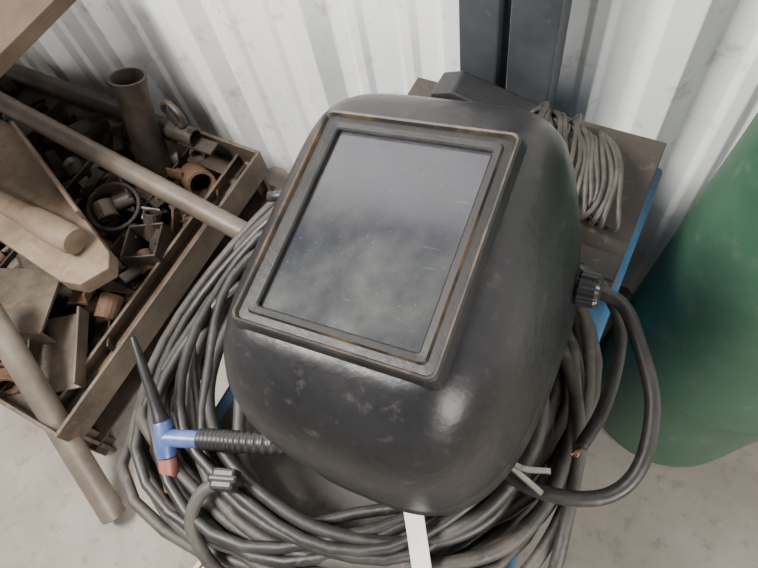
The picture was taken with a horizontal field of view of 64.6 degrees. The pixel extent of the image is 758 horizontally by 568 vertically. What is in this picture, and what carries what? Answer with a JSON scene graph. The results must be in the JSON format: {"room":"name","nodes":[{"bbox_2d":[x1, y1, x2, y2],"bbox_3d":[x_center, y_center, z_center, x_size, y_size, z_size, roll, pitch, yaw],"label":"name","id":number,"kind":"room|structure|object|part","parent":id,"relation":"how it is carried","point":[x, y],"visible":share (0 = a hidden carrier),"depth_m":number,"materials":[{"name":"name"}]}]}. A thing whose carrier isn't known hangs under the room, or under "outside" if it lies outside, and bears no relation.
{"room":"welding workshop","nodes":[
{"label":"welding workshop","id":0,"kind":"room"},
{"bbox_2d":[0,302,125,524],"bbox_3d":[-0.649,0.253,1.184,0.357,0.345,0.278,22,68,19],"label":"pipe","id":1,"kind":"object","parent":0,"point":[15,355],"depth_m":1.17,"materials":[{"name":"grey metal"}]},
{"bbox_2d":[0,91,246,237],"bbox_3d":[-0.673,-0.314,1.375,0.965,0.138,0.115,22,68,19],"label":"pipe","id":2,"kind":"object","parent":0,"point":[197,207],"depth_m":1.32,"materials":[{"name":"grey metal"}]},
{"bbox_2d":[0,115,757,567],"bbox_3d":[-0.497,1.032,1.014,5.600,0.100,3.400,22,68,19],"label":"floor","id":3,"kind":"structure","parent":0,"point":[705,515],"depth_m":1.18,"materials":[{"name":"concrete"}]},
{"bbox_2d":[0,0,75,77],"bbox_3d":[-0.953,-0.391,1.434,0.735,0.600,0.510,22,68,19],"label":"shelf","id":4,"kind":"object","parent":3,"relation":"on","point":[22,22],"visible":0.74,"depth_m":1.10,"materials":[{"name":"wood"}]},
{"bbox_2d":[0,76,275,455],"bbox_3d":[-0.839,-0.152,1.443,0.905,0.333,0.739,22,68,19],"label":"steel scrap rack","id":5,"kind":"object","parent":3,"relation":"on","point":[93,410],"depth_m":1.35,"materials":[{"name":"brown metal"}]},
{"bbox_2d":[0,119,118,292],"bbox_3d":[-0.789,-0.213,1.323,0.650,0.103,0.234,29,70,21],"label":"bracket","id":6,"kind":"object","parent":5,"relation":"attached to","point":[40,221],"visible":1,"depth_m":1.25,"materials":[{"name":"beige metal"}]},
{"bbox_2d":[0,98,237,396],"bbox_3d":[-0.836,-0.155,1.485,0.883,0.188,0.817,22,68,19],"label":"pile","id":7,"kind":"object","parent":5,"relation":"on","point":[106,306],"depth_m":1.39,"materials":[{"name":"metal"}]},
{"bbox_2d":[0,268,60,342],"bbox_3d":[-0.791,0.045,1.283,0.274,0.059,0.229,22,68,19],"label":"steel plate","id":8,"kind":"object","parent":7,"relation":"on","point":[27,295],"depth_m":1.25,"materials":[{"name":"brown metal"}]},
{"bbox_3d":[-0.669,0.140,1.247,0.110,0.048,0.172,-12,61,2],"label":"channel bracket","id":9,"kind":"part","parent":7,"relation":"part of","materials":[{"name":"grey metal"}]},
{"bbox_2d":[3,63,201,146],"bbox_3d":[-0.756,-0.478,1.531,0.741,0.050,0.054,22,68,19],"label":"pipe","id":10,"kind":"object","parent":7,"relation":"on","point":[109,106],"depth_m":1.51,"materials":[{"name":"brown metal"}]},
{"bbox_3d":[-0.609,0.093,1.324,0.060,0.067,0.154,-15,61,0],"label":"channel bracket","id":11,"kind":"part","parent":7,"relation":"part of","materials":[{"name":"brown metal"}]},
{"bbox_2d":[86,181,144,241],"bbox_3d":[-0.625,-0.169,1.464,0.124,0.149,0.152,-36,63,-10],"label":"pipe offcut","id":12,"kind":"object","parent":7,"relation":"on","point":[105,190],"visible":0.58,"depth_m":1.42,"materials":[{"name":"metal"}]},
{"bbox_2d":[109,290,135,308],"bbox_3d":[-0.575,0.041,1.379,0.060,0.094,0.082,10,64,14],"label":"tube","id":13,"kind":"object","parent":7,"relation":"on","point":[128,294],"visible":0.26,"depth_m":1.34,"materials":[{"name":"metal"}]},
{"bbox_2d":[107,67,184,205],"bbox_3d":[-0.559,-0.335,1.433,0.124,0.341,0.194,22,68,19],"label":"pipe","id":14,"kind":"object","parent":7,"relation":"on","point":[129,85],"visible":0.62,"depth_m":1.36,"materials":[{"name":"brown metal"}]},
{"bbox_2d":[119,222,175,275],"bbox_3d":[-0.521,-0.075,1.384,0.099,0.109,0.092,-2,62,8],"label":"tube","id":15,"kind":"object","parent":7,"relation":"on","point":[165,237],"visible":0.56,"depth_m":1.35,"materials":[{"name":"metal"}]},
{"bbox_2d":[128,183,170,214],"bbox_3d":[-0.594,-0.218,1.513,0.170,0.088,0.064,18,67,17],"label":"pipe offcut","id":16,"kind":"object","parent":7,"relation":"on","point":[131,184],"visible":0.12,"depth_m":1.50,"materials":[{"name":"metal"}]},
{"bbox_2d":[180,162,215,197],"bbox_3d":[-0.443,-0.253,1.466,0.072,0.111,0.123,-36,63,-10],"label":"pipe offcut","id":17,"kind":"object","parent":7,"relation":"on","point":[190,169],"visible":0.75,"depth_m":1.44,"materials":[{"name":"metal"}]},
{"bbox_2d":[92,228,200,378],"bbox_3d":[-0.493,0.042,1.322,0.036,0.014,0.400,23,68,19],"label":"bar","id":18,"kind":"object","parent":5,"relation":"on","point":[173,266],"visible":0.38,"depth_m":1.31,"materials":[{"name":"metal"}]},
{"bbox_3d":[-0.446,-0.363,1.382,0.118,0.134,0.035,22,68,19],"label":"hook bracket","id":19,"kind":"part","parent":5,"relation":"part of","materials":[{"name":"brown metal"}]},
{"bbox_2d":[193,561,203,567],"bbox_3d":[-0.295,0.508,1.189,0.052,0.022,0.360,30,71,22],"label":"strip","id":20,"kind":"object","parent":3,"relation":"on","point":[198,564],"visible":0.02,"depth_m":1.17,"materials":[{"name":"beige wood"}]},
{"bbox_2d":[212,71,666,567],"bbox_3d":[0.093,0.157,0.951,0.410,0.663,0.685,22,68,19],"label":"machine","id":21,"kind":"object","parent":3,"relation":"on","point":[607,254],"visible":0.19,"depth_m":0.71,"materials":[{"name":"metal"}]},
{"bbox_2d":[130,336,285,492],"bbox_3d":[-0.164,0.154,0.586,0.235,0.086,0.125,22,68,19],"label":"torch","id":22,"kind":"object","parent":21,"relation":"on","point":[167,439],"visible":0.81,"depth_m":0.59,"materials":[{"name":"black plastic"}]},
{"bbox_2d":[158,456,177,492],"bbox_3d":[-0.212,0.191,0.605,0.019,0.031,0.037,-4,62,7],"label":"cup","id":23,"kind":"object","parent":22,"relation":"on","point":[168,465],"depth_m":0.60,"materials":[{"name":"pink ceramic"}]},
{"bbox_2d":[130,215,554,567],"bbox_3d":[-0.033,0.078,0.655,0.452,0.076,0.457,22,68,19],"label":"cable coil","id":24,"kind":"object","parent":21,"relation":"on","point":[180,351],"depth_m":0.58,"materials":[{"name":"grey rubber"}]},
{"bbox_2d":[116,189,602,567],"bbox_3d":[-0.030,0.084,0.707,0.538,0.166,0.529,22,68,19],"label":"cable coil","id":25,"kind":"object","parent":21,"relation":"on","point":[584,329],"depth_m":0.61,"materials":[{"name":"grey rubber"}]},
{"bbox_2d":[205,191,517,548],"bbox_3d":[-0.066,0.074,0.638,0.270,0.033,0.466,-29,62,-7],"label":"lead","id":26,"kind":"object","parent":21,"relation":"on","point":[313,526],"visible":0.52,"depth_m":0.56,"materials":[{"name":"black rubber"}]},
{"bbox_2d":[185,275,581,567],"bbox_3d":[-0.011,0.096,0.630,0.433,0.043,0.381,22,68,19],"label":"lead","id":27,"kind":"object","parent":21,"relation":"on","point":[534,520],"visible":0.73,"depth_m":0.55,"materials":[{"name":"rubber"}]},
{"bbox_2d":[404,512,431,567],"bbox_3d":[0.032,0.211,0.519,0.017,0.038,0.066,-8,62,4],"label":"tag","id":28,"kind":"object","parent":27,"relation":"attached to","point":[415,524],"visible":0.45,"depth_m":0.52,"materials":[{"name":"white paper"}]},
{"bbox_2d":[570,262,627,456],"bbox_3d":[0.210,0.066,0.570,0.048,0.031,0.195,5,63,11],"label":"cable","id":29,"kind":"object","parent":27,"relation":"on","point":[601,412],"visible":0.84,"depth_m":0.55,"materials":[{"name":"black rubber"}]},
{"bbox_2d":[184,330,587,567],"bbox_3d":[0.047,0.201,0.566,0.444,0.072,0.218,-27,62,-6],"label":"hose","id":30,"kind":"object","parent":21,"relation":"on","point":[536,559],"visible":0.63,"depth_m":0.57,"materials":[{"name":"rubber"}]},
{"bbox_2d":[232,397,549,543],"bbox_3d":[0.017,0.148,0.578,0.333,0.049,0.202,-13,61,2],"label":"power cable","id":31,"kind":"object","parent":21,"relation":"on","point":[499,496],"visible":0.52,"depth_m":0.54,"materials":[{"name":"rubber"}]},
{"bbox_2d":[223,93,603,515],"bbox_3d":[0.026,0.016,0.480,0.262,0.225,0.302,14,72,24],"label":"helmet","id":32,"kind":"object","parent":21,"relation":"on","point":[401,315],"depth_m":0.38,"materials":[{"name":"black plastic"}]},
{"bbox_2d":[511,462,550,495],"bbox_3d":[0.109,0.143,0.530,0.026,0.022,0.100,-42,64,-14],"label":"cable tie","id":33,"kind":"object","parent":21,"relation":"attached to","point":[518,468],"visible":0.36,"depth_m":0.51,"materials":[{"name":"plastic"}]},
{"bbox_2d":[547,345,585,567],"bbox_3d":[0.174,0.240,0.659,0.059,0.280,0.376,5,63,11],"label":"power cable","id":34,"kind":"object","parent":21,"relation":"attached to","point":[574,481],"visible":0.62,"depth_m":0.55,"materials":[{"name":"rubber"}]},
{"bbox_2d":[530,101,623,232],"bbox_3d":[0.231,-0.146,0.723,0.159,0.051,0.159,22,68,19],"label":"cable","id":35,"kind":"object","parent":21,"relation":"on","point":[587,166],"visible":0.45,"depth_m":0.69,"materials":[{"name":"grey rubber"}]},
{"bbox_2d":[504,286,660,506],"bbox_3d":[0.184,0.092,0.536,0.149,0.068,0.211,30,71,22],"label":"power cable","id":36,"kind":"object","parent":21,"relation":"on","point":[643,458],"visible":0.77,"depth_m":0.51,"materials":[{"name":"black rubber"}]},
{"bbox_2d":[459,0,511,88],"bbox_3d":[0.042,-0.670,0.233,0.078,2.700,0.074,22,68,19],"label":"wall post","id":37,"kind":"object","parent":3,"relation":"on","point":[484,25],"visible":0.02,"depth_m":0.83,"materials":[{"name":"grey metal"}]},
{"bbox_2d":[506,0,571,110],"bbox_3d":[0.127,-0.636,0.202,0.085,2.700,0.074,22,68,19],"label":"wall post","id":38,"kind":"object","parent":3,"relation":"on","point":[538,28],"visible":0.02,"depth_m":0.80,"materials":[{"name":"grey metal"}]},
{"bbox_2d":[600,112,757,466],"bbox_3d":[0.511,-0.084,0.622,0.354,1.351,0.313,22,68,19],"label":"gas cylinder","id":39,"kind":"object","parent":3,"relation":"on","point":[696,307],"visible":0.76,"depth_m":0.77,"materials":[{"name":"green paint"}]},
{"bbox_2d":[15,0,757,293],"bbox_3d":[-0.045,-0.764,0.295,5.600,2.700,0.040,22,68,19],"label":"wall","id":40,"kind":"structure","parent":0,"point":[259,75],"depth_m":1.06,"materials":[{"name":"white metal"}]}
]}

